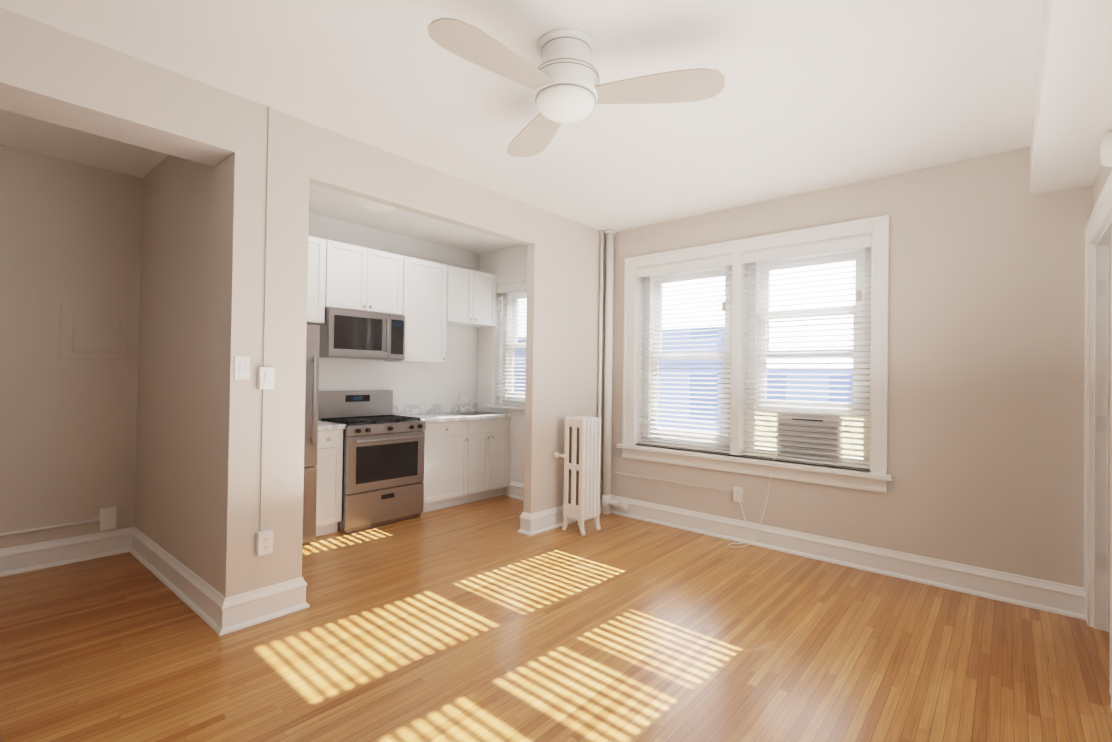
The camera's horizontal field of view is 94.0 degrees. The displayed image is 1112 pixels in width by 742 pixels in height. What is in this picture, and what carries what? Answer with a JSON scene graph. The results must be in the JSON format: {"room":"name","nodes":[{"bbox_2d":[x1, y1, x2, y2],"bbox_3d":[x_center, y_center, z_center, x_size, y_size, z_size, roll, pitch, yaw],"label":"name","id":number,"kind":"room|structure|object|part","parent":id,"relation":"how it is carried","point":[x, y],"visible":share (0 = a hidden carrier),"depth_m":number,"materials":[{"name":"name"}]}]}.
{"room":"empty living room","nodes":[
{"label":"empty living room","id":0,"kind":"room"},
{"bbox_2d":[0,145,142,548],"bbox_3d":[-4.087,-0.080,3.027,0.150,2.834,2.920,0,-1,41],"label":"wall","id":1,"kind":"structure","parent":0,"point":[70,232],"depth_m":3.63,"materials":[{"name":"beige paint"}]},
{"bbox_2d":[0,507,116,535],"bbox_3d":[-4.121,1.062,2.848,0.045,0.155,2.625,0,-1,41],"label":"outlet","id":2,"kind":"object","parent":1,"relation":"attached to","point":[107,519],"visible":0.96,"depth_m":3.76,"materials":[{"name":"white plastic"}]},
{"bbox_2d":[0,528,127,576],"bbox_3d":[-4.093,1.247,2.889,0.034,0.176,2.750,0,-1,41],"label":"baseboard","id":3,"kind":"structure","parent":1,"relation":"attached to","point":[41,555],"depth_m":3.62,"materials":[{"name":"white wood"}]},
{"bbox_2d":[60,304,128,359],"bbox_3d":[-3.333,-0.277,3.752,0.030,0.381,0.370,0,-1,41],"label":"access panel","id":4,"kind":"object","parent":1,"relation":"attached to","point":[90,332],"visible":1,"depth_m":3.74,"materials":[{"name":"beige paint"}]},
{"bbox_2d":[0,7,235,166],"bbox_3d":[-2.741,-1.338,1.800,0.320,0.304,2.800,0,-1,41],"label":"header beam","id":5,"kind":"structure","parent":0,"point":[51,74],"depth_m":2.39,"materials":[{"name":"beige paint"}]},
{"bbox_2d":[135,155,226,588],"bbox_3d":[-2.445,-0.052,3.425,1.800,2.834,0.180,0,-1,41],"label":"wall","id":6,"kind":"structure","parent":0,"point":[199,407],"depth_m":3.28,"materials":[{"name":"beige paint"}]},
{"bbox_2d":[128,527,231,635],"bbox_3d":[-2.446,1.276,3.286,1.874,0.176,0.083,0,-1,41],"label":"baseboard","id":7,"kind":"structure","parent":6,"relation":"attached to","point":[216,611],"depth_m":3.10,"materials":[{"name":"white wood"}]},
{"bbox_2d":[308,213,478,405],"bbox_3d":[-2.011,-0.029,5.176,0.150,2.834,3.050,0,-1,41],"label":"wall","id":8,"kind":"structure","parent":0,"point":[447,382],"depth_m":5.56,"materials":[{"name":"white paint"}]},
{"bbox_2d":[307,240,326,324],"bbox_3d":[-2.479,-0.798,4.282,0.305,0.740,1.002,0,-1,41],"label":"upper cabinet","id":9,"kind":"object","parent":8,"relation":"attached to","point":[308,323],"depth_m":4.57,"materials":[{"name":"white wood"}]},
{"bbox_2d":[327,307,402,314],"bbox_3d":[-1.893,-0.855,4.953,0.305,0.595,0.767,0,-1,41],"label":"upper cabinet","id":10,"kind":"object","parent":8,"relation":"attached to","point":[327,307],"depth_m":4.86,"materials":[{"name":"white wood"}]},
{"bbox_2d":[315,307,404,359],"bbox_3d":[-1.855,-0.334,4.909,0.426,0.433,0.758,0,-1,41],"label":"microwave","id":11,"kind":"object","parent":10,"relation":"attached to","point":[349,334],"visible":1,"depth_m":4.75,"materials":[{"name":"silver metal"}]},
{"bbox_2d":[385,256,440,362],"bbox_3d":[-1.466,-0.616,5.443,0.305,1.050,0.530,0,-1,41],"label":"upper cabinet","id":12,"kind":"object","parent":8,"relation":"attached to","point":[403,256],"depth_m":5.28,"materials":[{"name":"white wood"}]},
{"bbox_2d":[447,321,490,327],"bbox_3d":[-1.057,-0.831,5.910,0.305,0.600,0.694,0,-1,41],"label":"upper cabinet","id":13,"kind":"object","parent":8,"relation":"attached to","point":[448,323],"depth_m":5.92,"materials":[{"name":"white wood"}]},
{"bbox_2d":[215,95,605,597],"bbox_3d":[-0.634,-0.020,4.047,0.090,2.834,3.400,0,-1,41],"label":"wall","id":14,"kind":"structure","parent":0,"point":[562,369],"depth_m":3.00,"materials":[{"name":"beige paint"}]},
{"bbox_2d":[234,356,249,379],"bbox_3d":[-1.677,-0.015,2.773,0.014,0.125,0.074,0,-1,41],"label":"dimmer switch","id":15,"kind":"object","parent":14,"relation":"attached to","point":[241,367],"visible":1,"depth_m":2.77,"materials":[{"name":"white plastic"}]},
{"bbox_2d":[256,529,272,555],"bbox_3d":[-1.600,0.944,2.847,0.042,0.122,0.074,0,-1,41],"label":"electrical outlet box","id":16,"kind":"object","parent":14,"relation":"attached to","point":[264,542],"visible":1,"depth_m":2.83,"materials":[{"name":"white plastic"}]},
{"bbox_2d":[257,367,274,388],"bbox_3d":[-1.592,0.040,2.848,0.045,0.122,0.074,0,-1,41],"label":"box","id":17,"kind":"object","parent":14,"relation":"attached to","point":[265,377],"visible":1,"depth_m":2.83,"materials":[{"name":"white plastic"}]},
{"bbox_2d":[260,107,272,531],"bbox_3d":[-1.600,-0.289,2.862,0.011,2.344,0.020,0,-1,41],"label":"conduit","id":18,"kind":"object","parent":14,"relation":"attached to","point":[266,317],"visible":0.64,"depth_m":2.86,"materials":[{"name":"beige metal"}]},
{"bbox_2d":[232,577,309,631],"bbox_3d":[-1.583,1.284,2.883,0.044,0.176,0.404,0,-1,41],"label":"baseboard","id":19,"kind":"structure","parent":14,"relation":"attached to","point":[257,606],"depth_m":2.86,"materials":[{"name":"white wood"}]},
{"bbox_2d":[517,512,524,533],"bbox_3d":[-0.040,1.326,4.816,0.054,0.176,0.834,0,-1,41],"label":"baseboard","id":20,"kind":"structure","parent":14,"relation":"attached to","point":[521,517],"depth_m":4.50,"materials":[{"name":"white wood"}]},
{"bbox_2d":[524,495,601,535],"bbox_3d":[0.121,1.328,4.834,0.044,0.176,1.074,0,-1,41],"label":"baseboard","id":21,"kind":"structure","parent":14,"relation":"attached to","point":[549,519],"depth_m":4.57,"materials":[{"name":"white wood"}]},
{"bbox_2d":[477,244,526,495],"bbox_3d":[-0.341,0.003,5.941,1.960,2.834,0.300,0,-1,41],"label":"wall","id":22,"kind":"structure","parent":0,"point":[506,262],"depth_m":5.97,"materials":[{"name":"beige paint"}]},
{"bbox_2d":[485,274,526,409],"bbox_3d":[-0.316,-0.320,5.860,1.080,1.500,0.300,0,-1,41],"label":"kitchen window","id":23,"kind":"structure","parent":22,"relation":"in","point":[513,340],"depth_m":6.07,"materials":[{"name":"white plastic"}]},
{"bbox_3d":[-0.264,-0.298,5.920,0.580,1.112,0.056,0,-1,41],"label":"glass","id":24,"kind":"part","parent":23,"relation":"part of","materials":[{"name":"clear glass"}]},
{"bbox_2d":[509,481,523,499],"bbox_3d":[-0.122,1.331,5.497,1.035,0.176,0.034,0,-1,41],"label":"baseboard","id":25,"kind":"structure","parent":22,"relation":"attached to","point":[517,489],"depth_m":5.76,"materials":[{"name":"white wood"}]},
{"bbox_2d":[0,0,1043,253],"bbox_3d":[-0.422,-1.502,2.235,7.000,0.100,6.800,0,-1,41],"label":"ceiling","id":26,"kind":"structure","parent":0,"point":[818,94],"depth_m":2.65,"materials":[{"name":"white paint"}]},
{"bbox_2d":[357,197,394,211],"bbox_3d":[-1.503,-1.399,4.372,0.336,0.094,0.336,0,-1,41],"label":"light","id":27,"kind":"object","parent":26,"relation":"attached to","point":[372,205],"visible":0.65,"depth_m":4.31,"materials":[{"name":"white"}]},
{"bbox_2d":[428,18,724,156],"bbox_3d":[-0.044,-1.288,2.222,1.297,0.316,1.117,0,-1,41],"label":"ceiling fan","id":28,"kind":"object","parent":26,"relation":"hanging from","point":[566,57],"depth_m":2.21,"materials":[{"name":"white plastic"}]},
{"bbox_3d":[-0.236,-1.227,2.040,0.208,0.028,0.582,0,-1,44],"label":"ceiling fan blade","id":29,"kind":"part","parent":28,"relation":"part of","materials":[{"name":"beige wood"}]},
{"bbox_3d":[-0.101,-1.219,2.677,0.209,0.028,0.582,1,-1,-22],"label":"ceiling fan blade","id":30,"kind":"part","parent":28,"relation":"part of","materials":[{"name":"beige wood"}]},
{"bbox_3d":[0.426,-1.216,2.238,0.583,0.028,0.209,1,-1,11],"label":"ceiling fan blade","id":31,"kind":"part","parent":28,"relation":"part of","materials":[{"name":"beige wood"}]},
{"bbox_2d":[1030,0,1111,194],"bbox_3d":[1.002,-1.293,0.788,0.270,0.304,6.200,0,-1,41],"label":"soffit beam","id":32,"kind":"structure","parent":26,"relation":"attached to","point":[1072,121],"depth_m":2.11,"materials":[{"name":"white paint"}]},
{"bbox_2d":[0,495,1111,741],"bbox_3d":[-0.465,1.442,2.206,7.000,0.120,6.800,0,-1,41],"label":"floor","id":33,"kind":"structure","parent":0,"point":[480,621],"depth_m":2.57,"materials":[{"name":"brown wood"}]},
{"bbox_2d":[302,325,319,543],"bbox_3d":[-2.384,0.489,4.019,0.756,1.725,0.785,0,-1,41],"label":"fridge","id":34,"kind":"object","parent":33,"relation":"on","point":[311,432],"visible":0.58,"depth_m":4.05,"materials":[{"name":"silver metal"}]},
{"bbox_2d":[318,390,425,533],"bbox_3d":[-1.726,0.792,4.854,0.699,1.195,0.767,0,-1,41],"label":"stove","id":35,"kind":"object","parent":33,"relation":"on","point":[383,467],"visible":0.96,"depth_m":4.69,"materials":[{"name":"silver metal"}]},
{"bbox_2d":[307,236,510,535],"bbox_3d":[-1.718,0.122,4.936,0.601,2.537,3.013,0,-1,41],"label":"kitchen cabinets","id":36,"kind":"object","parent":33,"relation":"on","point":[466,452],"visible":0.69,"depth_m":5.23,"materials":[{"name":"painted wood"},{"name":"marble"},{"name":"stainless steel"}]},
{"bbox_2d":[318,403,510,430],"bbox_3d":[-1.464,0.437,5.228,0.601,0.140,2.228,0,-1,41],"label":"countertop","id":37,"kind":"structure","parent":36,"relation":"on","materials":[{"name":"stone"}]},
{"bbox_2d":[457,391,466,411],"bbox_3d":[-1.058,0.358,5.984,0.164,0.244,0.102,0,-1,41],"label":"faucet","id":38,"kind":"object","parent":36,"relation":"on","point":[460,406],"depth_m":5.99,"materials":[{"name":"silver metal"}]},
{"bbox_2d":[443,411,502,415],"bbox_3d":[-0.934,0.570,5.835,0.448,0.189,0.498,0,-1,41],"label":"sink","id":39,"kind":"object","parent":36,"relation":"in","point":[474,413],"depth_m":5.98,"materials":[{"name":"silver metal"}]},
{"bbox_2d":[553,416,600,534],"bbox_3d":[0.198,0.913,4.637,0.305,1.005,0.347,0,-1,41],"label":"radiator","id":40,"kind":"object","parent":33,"relation":"on","point":[581,455],"visible":1,"depth_m":4.55,"materials":[{"name":"white metal"}]},
{"bbox_2d":[598,229,628,514],"bbox_3d":[0.579,0.010,5.122,0.298,2.832,0.149,0,-1,41],"label":"riser pipe","id":41,"kind":"object","parent":33,"relation":"on","point":[608,503],"visible":0.92,"depth_m":5.16,"materials":[{"name":"white metal"}]},
{"bbox_2d":[611,147,1092,587],"bbox_3d":[1.944,0.020,4.255,3.700,2.834,0.333,0,-1,41],"label":"wall","id":42,"kind":"structure","parent":0,"point":[986,377],"depth_m":3.43,"materials":[{"name":"beige paint"}]},
{"bbox_2d":[733,487,742,502],"bbox_3d":[1.533,1.040,4.362,0.072,0.118,0.038,0,-1,41],"label":"outlet","id":43,"kind":"object","parent":42,"relation":"attached to","point":[738,491],"visible":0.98,"depth_m":4.35,"materials":[{"name":"white plastic"}]},
{"bbox_2d":[617,215,892,492],"bbox_3d":[1.586,-0.126,4.490,2.300,1.970,0.335,0,-1,41],"label":"window","id":44,"kind":"structure","parent":42,"relation":"in","point":[759,353],"depth_m":4.36,"materials":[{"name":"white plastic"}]},
{"bbox_3d":[1.173,-0.144,4.776,0.948,1.702,0.074,0,-1,41],"label":"left main window blind rails","id":45,"kind":"part","parent":44,"relation":"part of","materials":[{"name":"white plastic"}]},
{"bbox_2d":[648,266,725,449],"bbox_3d":[1.195,-0.130,4.751,0.768,1.639,0.078,0,-1,41],"label":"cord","id":46,"kind":"object","parent":44,"relation":"hanging from","point":[723,306],"visible":0.73,"depth_m":4.57,"materials":[{"name":"white fabric"}]},
{"bbox_3d":[1.270,-0.146,4.896,0.960,1.720,0.140,0,-1,41],"label":"frame","id":47,"kind":"part","parent":44,"relation":"part of","materials":[{"name":"white plastic"}]},
{"bbox_3d":[1.270,-0.151,4.896,0.664,1.444,0.056,0,-1,41],"label":"glass","id":48,"kind":"part","parent":44,"relation":"part of","materials":[{"name":"clear glass"}]},
{"bbox_2d":[756,278,759,418],"bbox_3d":[1.690,-0.127,4.337,0.002,1.639,0.052,0,-1,41],"label":"blind cord","id":49,"kind":"object","parent":44,"relation":"hanging from","point":[757,278],"depth_m":4.32,"materials":[{"name":"white fabric"}]},
{"bbox_3d":[1.948,-0.139,4.100,0.948,1.702,0.074,0,-1,41],"label":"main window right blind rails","id":50,"kind":"part","parent":44,"relation":"part of","materials":[{"name":"white plastic"}]},
{"bbox_3d":[2.053,-0.141,4.212,0.960,1.720,0.140,0,-1,41],"label":"frame","id":51,"kind":"part","parent":44,"relation":"part of","materials":[{"name":"white plastic"}]},
{"bbox_3d":[2.056,-0.309,4.213,0.664,1.119,0.056,0,-1,41],"label":"glass","id":52,"kind":"part","parent":44,"relation":"part of","materials":[{"name":"clear glass"}]},
{"bbox_2d":[777,412,851,456],"bbox_3d":[2.165,0.502,4.306,0.470,0.317,0.549,0,-1,41],"label":"air conditioner","id":53,"kind":"object","parent":44,"relation":"in","point":[811,432],"visible":0.54,"depth_m":4.08,"materials":[{"name":"white plastic"}]},
{"bbox_2d":[728,450,779,547],"bbox_3d":[1.614,1.030,4.225,0.335,0.801,0.281,0,-1,41],"label":"cord","id":54,"kind":"object","parent":53,"relation":"attached to","point":[763,512],"visible":0.98,"depth_m":4.20,"materials":[{"name":"white plastic"}]},
{"bbox_2d":[756,411,776,449],"bbox_3d":[1.790,0.497,4.381,0.189,0.317,0.018,0,-1,41],"label":"curtain","id":55,"kind":"object","parent":53,"relation":"attached to","point":[760,412],"depth_m":4.39,"materials":[{"name":"white plastic"}]},
{"bbox_2d":[843,416,862,457],"bbox_3d":[2.271,0.500,3.961,0.139,0.317,0.018,0,-1,41],"label":"curtain","id":56,"kind":"object","parent":53,"relation":"attached to","point":[844,429],"depth_m":3.96,"materials":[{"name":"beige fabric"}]},
{"bbox_2d":[850,248,861,464],"bbox_3d":[2.217,-0.124,3.844,0.037,1.639,0.104,1,-1,-1],"label":"blind cord","id":57,"kind":"object","parent":44,"relation":"hanging from","point":[858,295],"depth_m":3.86,"materials":[{"name":"white fabric"}]},
{"bbox_2d":[610,495,1085,619],"bbox_3d":[1.790,1.346,4.133,3.460,0.176,0.034,0,-1,41],"label":"baseboard","id":58,"kind":"structure","parent":42,"relation":"attached to","point":[1044,595],"depth_m":3.67,"materials":[{"name":"white wood"}]},
{"bbox_2d":[1093,165,1111,207],"bbox_3d":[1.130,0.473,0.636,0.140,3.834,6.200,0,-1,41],"label":"wall","id":59,"kind":"structure","parent":0,"point":[1102,176],"depth_m":2.77,"materials":[{"name":"beige paint"}]},
{"bbox_2d":[1084,171,1111,702],"bbox_3d":[2.804,0.283,2.574,0.170,2.300,1.115,0,-1,41],"label":"door frame","id":60,"kind":"structure","parent":59,"relation":"attached to","point":[1098,436],"depth_m":2.90,"materials":[{"name":"white"}]},
{"bbox_2d":[1099,132,1111,166],"bbox_3d":[2.527,-1.013,2.371,0.052,0.164,0.164,0,-1,41],"label":"smoke detector","id":61,"kind":"object","parent":59,"relation":"attached to","point":[1105,153],"visible":1,"depth_m":2.34,"materials":[{"name":"white plastic"}]},
{"label":"outside","id":62,"kind":"structure","parent":0,"visible":0},
{"bbox_2d":[658,261,857,453],"bbox_3d":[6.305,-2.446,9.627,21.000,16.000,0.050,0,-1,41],"label":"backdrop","id":63,"kind":"structure","parent":62,"point":[826,288],"depth_m":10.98,"materials":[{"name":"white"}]}
]}

